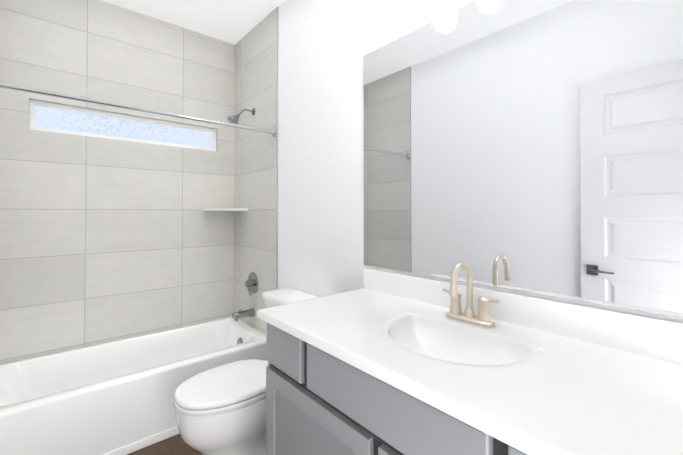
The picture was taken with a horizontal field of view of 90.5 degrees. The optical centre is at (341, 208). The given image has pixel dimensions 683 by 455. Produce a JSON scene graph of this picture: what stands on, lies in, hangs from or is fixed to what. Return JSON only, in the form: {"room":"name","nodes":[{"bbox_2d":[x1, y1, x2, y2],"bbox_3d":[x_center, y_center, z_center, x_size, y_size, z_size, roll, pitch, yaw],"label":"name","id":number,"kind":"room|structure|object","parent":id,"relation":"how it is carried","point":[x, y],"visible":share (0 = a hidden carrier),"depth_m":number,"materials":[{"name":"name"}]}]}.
{"room":"bathroom","nodes":[
{"label":"bathroom","id":0,"kind":"room"},
{"bbox_2d":[0,0,234,363],"bbox_3d":[-1.540,-0.062,2.488,1.764,2.740,0.120,1,-1,-41],"label":"wall","id":1,"kind":"structure","parent":0,"point":[103,240],"depth_m":2.34,"materials":[{"name":"tile"}]},
{"bbox_2d":[29,100,215,150],"bbox_3d":[-1.532,-0.578,2.523,1.167,0.192,0.083,1,-1,-41],"label":"transom","id":2,"kind":"object","parent":1,"relation":"in","point":[53,117],"visible":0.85,"depth_m":2.42,"materials":[{"name":"glass"}]},
{"bbox_2d":[201,208,247,210],"bbox_3d":[-0.945,0.007,2.738,0.275,0.022,0.275,1,-1,-41],"label":"corner shelf","id":3,"kind":"object","parent":1,"relation":"attached to","point":[224,209],"visible":1,"depth_m":2.67,"materials":[{"name":"stone"}]},
{"bbox_2d":[234,6,277,333],"bbox_3d":[-0.690,-0.254,2.663,0.010,2.352,0.727,1,-1,-41],"label":"wall tile","id":4,"kind":"structure","parent":1,"relation":"attached to","point":[256,170],"depth_m":2.61,"materials":[{"name":"grey tile"}]},
{"bbox_2d":[227,108,254,123],"bbox_3d":[-0.769,-0.706,2.592,0.210,0.170,0.092,1,-1,-41],"label":"shower head","id":5,"kind":"object","parent":4,"relation":"attached to","point":[233,119],"visible":0.92,"depth_m":2.55},
{"bbox_2d":[232,308,254,321],"bbox_3d":[-0.751,0.810,2.589,0.162,0.080,0.068,1,-1,-41],"label":"tub spout","id":6,"kind":"object","parent":4,"relation":"attached to","point":[240,314],"visible":1,"depth_m":2.57,"materials":[{"name":"silver metal"}]},
{"bbox_2d":[244,272,257,295],"bbox_3d":[-0.715,0.582,2.623,0.066,0.170,0.170,1,-1,-41],"label":"shower valve","id":7,"kind":"object","parent":4,"relation":"attached to","point":[251,283],"visible":0.98,"depth_m":2.60,"materials":[{"name":"silver metal"}]},
{"bbox_2d":[127,433,200,454],"bbox_3d":[-0.408,1.317,1.156,1.764,0.050,3.590,1,-1,-41],"label":"floor","id":8,"kind":"structure","parent":0,"point":[175,445],"depth_m":1.82,"materials":[{"name":"brown wood"}]},
{"bbox_2d":[0,317,266,454],"bbox_3d":[-1.264,1.109,2.153,1.518,0.390,0.719,1,-1,-41],"label":"bathtub","id":9,"kind":"object","parent":8,"relation":"on","point":[115,397],"visible":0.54,"depth_m":1.91,"materials":[{"name":"ceramic"}]},
{"bbox_2d":[174,288,319,454],"bbox_3d":[-0.475,0.906,1.809,0.768,0.787,0.472,1,-1,-41],"label":"toilet","id":10,"kind":"object","parent":8,"relation":"on","point":[220,410],"visible":0.54,"depth_m":1.60,"materials":[{"name":"ceramic"}]},
{"bbox_2d":[257,268,682,454],"bbox_3d":[0.290,0.791,1.054,0.601,1.000,1.205,1,-1,-41],"label":"bathroom vanity","id":11,"kind":"object","parent":8,"relation":"on","point":[381,362],"visible":0.98,"depth_m":0.90,"materials":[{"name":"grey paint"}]},
{"bbox_2d":[443,262,500,327],"bbox_3d":[0.413,0.286,1.153,0.145,0.210,0.210,1,-1,-41],"label":"faucet","id":12,"kind":"object","parent":11,"relation":"on","point":[482,318],"visible":1,"depth_m":1.15,"materials":[{"name":"beige metal"}]},
{"bbox_2d":[103,0,284,44],"bbox_3d":[-0.408,-1.473,1.190,1.764,0.050,3.590,1,-1,-41],"label":"ceiling","id":13,"kind":"structure","parent":0,"point":[234,22],"depth_m":2.49,"materials":[{"name":"white paint"}]},
{"bbox_2d":[247,0,682,332],"bbox_3d":[0.252,-0.072,1.661,0.127,2.740,3.470,1,-1,-41],"label":"wall","id":14,"kind":"structure","parent":0,"point":[533,146],"depth_m":1.23,"materials":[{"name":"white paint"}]},
{"bbox_3d":[-1.837,-0.266,1.676,0.010,2.352,0.727,1,-1,-41],"label":"wall tile","id":15,"kind":"structure","parent":0,"visible":0},
{"bbox_2d":[0,82,276,136],"bbox_3d":[-1.044,-0.546,1.918,1.502,0.064,0.064,1,-1,-41],"label":"rail","id":16,"kind":"object","parent":15,"relation":"attached to","point":[273,132],"visible":1,"depth_m":1.81,"materials":[{"name":"silver metal"}]}
]}

